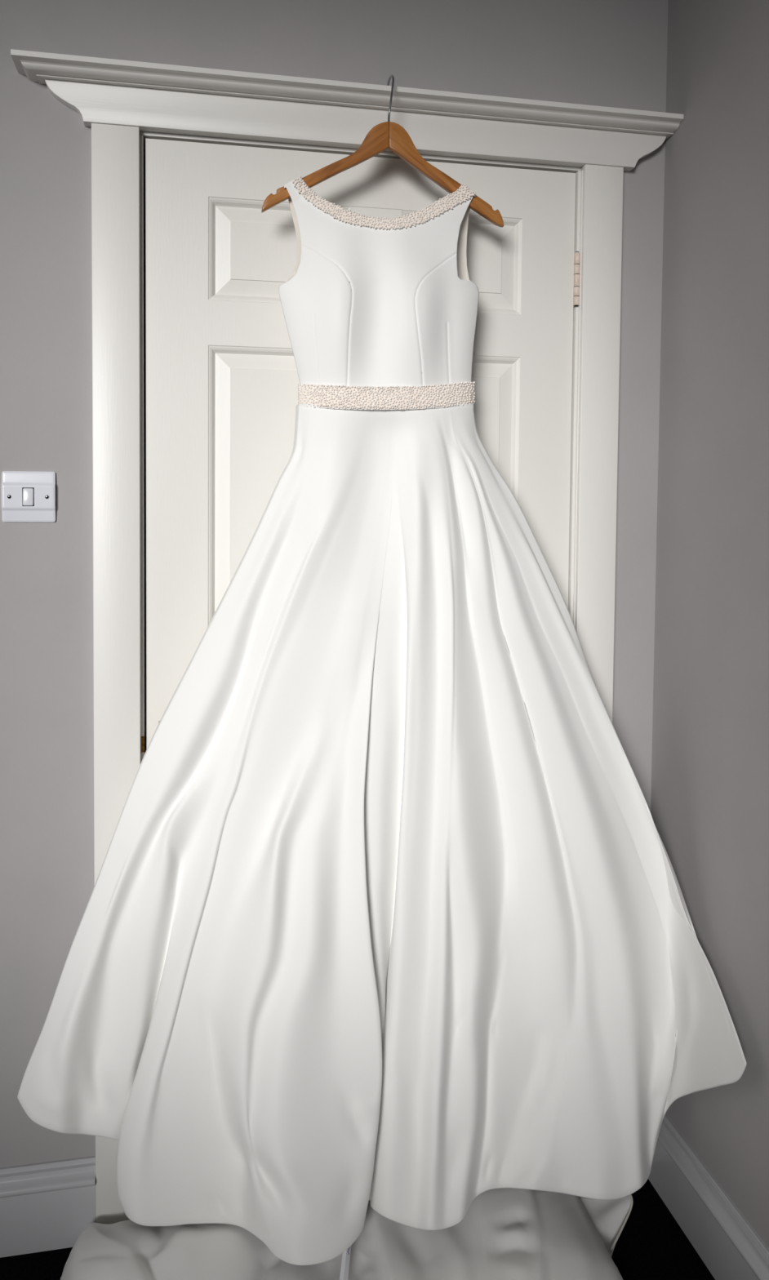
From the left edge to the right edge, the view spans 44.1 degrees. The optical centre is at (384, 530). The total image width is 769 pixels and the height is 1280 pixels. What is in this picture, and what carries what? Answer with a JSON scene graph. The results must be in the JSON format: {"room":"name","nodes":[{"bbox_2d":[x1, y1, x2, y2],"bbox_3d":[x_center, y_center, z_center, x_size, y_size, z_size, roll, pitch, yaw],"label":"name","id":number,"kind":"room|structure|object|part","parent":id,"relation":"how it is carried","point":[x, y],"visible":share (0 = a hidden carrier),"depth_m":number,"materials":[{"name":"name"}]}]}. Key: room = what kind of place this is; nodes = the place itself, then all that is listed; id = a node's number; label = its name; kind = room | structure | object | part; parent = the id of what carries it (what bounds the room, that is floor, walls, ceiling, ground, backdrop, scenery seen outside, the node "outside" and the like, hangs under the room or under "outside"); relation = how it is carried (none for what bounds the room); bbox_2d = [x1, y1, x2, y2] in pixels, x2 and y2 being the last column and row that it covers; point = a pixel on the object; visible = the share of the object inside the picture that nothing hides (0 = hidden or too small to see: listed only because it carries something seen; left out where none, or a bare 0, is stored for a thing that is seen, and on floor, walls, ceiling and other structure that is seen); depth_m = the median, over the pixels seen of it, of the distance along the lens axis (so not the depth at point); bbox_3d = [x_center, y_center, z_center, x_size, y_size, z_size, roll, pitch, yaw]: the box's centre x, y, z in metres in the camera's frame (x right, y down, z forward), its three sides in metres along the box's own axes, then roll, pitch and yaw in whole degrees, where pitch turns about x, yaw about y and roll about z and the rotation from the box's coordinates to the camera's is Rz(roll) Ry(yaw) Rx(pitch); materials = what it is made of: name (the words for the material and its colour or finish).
{"room":"bedroom","nodes":[
{"label":"bedroom","id":0,"kind":"room"},
{"bbox_2d":[0,0,668,1167],"bbox_3d":[-0.888,-0.054,1.632,2.867,2.620,0.150,0,3,-12],"label":"wall","id":1,"kind":"structure","parent":0,"point":[604,53],"depth_m":1.65,"materials":[{"name":"paint"}]},
{"bbox_2d":[1,471,55,522],"bbox_3d":[-0.602,-0.057,1.607,0.086,0.086,0.013,0,3,-12],"label":"light switch","id":2,"kind":"object","parent":1,"relation":"attached to","point":[26,496],"visible":1,"depth_m":1.61,"materials":[{"name":"white plastic"}]},
{"bbox_2d":[0,1155,95,1257],"bbox_3d":[-1.397,1.184,1.494,1.813,0.148,0.026,0,3,-12],"label":"baseboard","id":3,"kind":"structure","parent":1,"relation":"attached to","point":[45,1206],"depth_m":1.66,"materials":[{"name":"grey"}]},
{"bbox_2d":[91,123,141,1223],"bbox_3d":[-0.463,0.288,1.648,0.078,1.942,0.020,0,3,-12],"label":"trim","id":4,"kind":"structure","parent":1,"relation":"attached to","point":[115,148],"depth_m":1.62,"materials":[{"name":"white paint"}]},
{"bbox_2d":[139,135,145,761],"bbox_3d":[-0.430,0.290,1.686,0.010,1.934,0.050,0,3,-12],"label":"trim","id":5,"kind":"structure","parent":1,"relation":"attached to","point":[141,138],"depth_m":1.65,"materials":[{"name":"white paint"}]},
{"bbox_3d":[-0.425,0.375,1.674,0.005,0.028,0.016,0,3,-12],"label":"strike plate","id":6,"kind":"part","parent":5,"relation":"part of","materials":[{"name":"gold metal"}]},
{"bbox_2d":[10,48,684,171],"bbox_3d":[-0.029,-0.724,1.666,1.171,0.086,0.070,0,3,-12],"label":"trim","id":7,"kind":"structure","parent":1,"relation":"attached to","point":[150,97],"depth_m":1.66,"materials":[{"name":"paint"}]},
{"bbox_2d":[261,75,503,227],"bbox_3d":[0.000,-0.658,1.638,0.424,0.252,0.043,0,3,-12],"label":"clothes hanger","id":8,"kind":"object","parent":7,"relation":"hanging from","point":[389,135],"visible":0.99,"depth_m":1.62,"materials":[{"name":"brown wood"}]},
{"bbox_3d":[-0.099,-0.614,1.604,0.216,0.165,0.012,0,3,-12],"label":"arm","id":9,"kind":"part","parent":8,"relation":"part of","materials":[{"name":"brown wood"}]},
{"bbox_2d":[17,175,746,1279],"bbox_3d":[0.000,0.339,1.452,1.171,1.864,0.576,0,3,-12],"label":"dress","id":10,"kind":"object","parent":8,"relation":"hanging from","point":[386,959],"visible":1,"depth_m":1.59,"materials":[{"name":"white fabric"}]},
{"bbox_3d":[-0.006,-0.423,1.654,0.347,0.350,0.022,0,3,-12],"label":"panel","id":11,"kind":"part","parent":10,"relation":"part of","materials":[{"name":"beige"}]},
{"bbox_3d":[0.108,-0.616,1.647,0.208,0.163,0.012,0,3,-12],"label":"arm","id":12,"kind":"part","parent":8,"relation":"part of","materials":[{"name":"brown wood"}]},
{"bbox_2d":[139,131,581,173],"bbox_3d":[-0.029,-0.682,1.727,0.812,0.008,0.045,0,3,-12],"label":"trim","id":13,"kind":"structure","parent":1,"relation":"attached to","point":[156,135],"depth_m":1.69,"materials":[{"name":"white paint"}]},
{"bbox_2d":[145,138,580,748],"bbox_3d":[-0.031,0.290,1.762,0.795,1.925,0.052,0,3,-12],"label":"door","id":14,"kind":"structure","parent":1,"relation":"in","point":[222,378],"depth_m":1.69,"materials":[{"name":"paint"}]},
{"bbox_3d":[-0.190,0.002,1.712,0.251,0.654,0.020,0,3,-12],"label":"panel moulding","id":15,"kind":"part","parent":14,"relation":"part of","materials":[{"name":"paint"}]},
{"bbox_3d":[-0.185,-0.492,1.687,0.226,0.154,0.007,0,3,-12],"label":"panel","id":16,"kind":"part","parent":14,"relation":"part of","materials":[{"name":"paint"}]},
{"bbox_3d":[-0.190,0.002,1.709,0.226,0.629,0.007,0,3,-12],"label":"panel","id":17,"kind":"part","parent":14,"relation":"part of","materials":[{"name":"paint"}]},
{"bbox_3d":[-0.186,-0.492,1.690,0.251,0.178,0.020,0,3,-12],"label":"panel moulding","id":18,"kind":"part","parent":14,"relation":"part of","materials":[{"name":"paint"}]},
{"bbox_3d":[-0.030,-0.364,1.738,0.577,0.078,0.040,0,3,-12],"label":"rail","id":19,"kind":"part","parent":14,"relation":"part of","materials":[{"name":"paint"}]},
{"bbox_3d":[-0.027,-0.627,1.727,0.577,0.090,0.040,0,3,-12],"label":"rail","id":20,"kind":"part","parent":14,"relation":"part of","materials":[{"name":"paint"}]},
{"bbox_3d":[0.142,-0.492,1.758,0.231,0.178,0.020,0,3,-12],"label":"panel moulding","id":21,"kind":"part","parent":14,"relation":"part of","materials":[{"name":"paint"}]},
{"bbox_3d":[0.143,-0.492,1.755,0.206,0.154,0.007,0,3,-12],"label":"panel","id":22,"kind":"part","parent":14,"relation":"part of","materials":[{"name":"paint"}]},
{"bbox_3d":[0.138,0.002,1.776,0.206,0.629,0.007,0,3,-12],"label":"panel","id":23,"kind":"part","parent":14,"relation":"part of","materials":[{"name":"paint"}]},
{"bbox_3d":[0.138,0.002,1.779,0.231,0.654,0.020,0,3,-12],"label":"panel moulding","id":24,"kind":"part","parent":14,"relation":"part of","materials":[{"name":"paint"}]},
{"bbox_2d":[568,170,582,626],"bbox_3d":[0.356,0.291,1.845,0.010,1.934,0.056,0,3,-12],"label":"trim","id":25,"kind":"structure","parent":1,"relation":"attached to","point":[579,175],"depth_m":1.80,"materials":[{"name":"white paint"}]},
{"bbox_2d":[574,164,623,722],"bbox_3d":[0.401,0.288,1.826,0.077,1.942,0.020,0,3,-12],"label":"trim","id":26,"kind":"structure","parent":1,"relation":"attached to","point":[602,185],"depth_m":1.79,"materials":[{"name":"white paint"}]},
{"bbox_2d":[0,1178,715,1279],"bbox_3d":[-0.509,1.380,0.038,2.967,0.100,3.550,0,3,-12],"label":"floor","id":27,"kind":"structure","parent":0,"point":[651,1245],"depth_m":1.66,"materials":[{"name":"carpet"}]},
{"bbox_2d":[650,0,768,1248],"bbox_3d":[0.908,0.022,0.268,0.100,2.620,3.550,0,3,-12],"label":"wall","id":28,"kind":"structure","parent":0,"point":[709,793],"depth_m":1.63,"materials":[{"name":"paint"}]},
{"bbox_2d":[648,1113,768,1279],"bbox_3d":[0.850,1.260,0.235,0.026,0.148,3.400,0,3,-12],"label":"baseboard","id":29,"kind":"structure","parent":28,"relation":"attached to","point":[726,1242],"depth_m":1.65,"materials":[{"name":"grey"}]}
]}

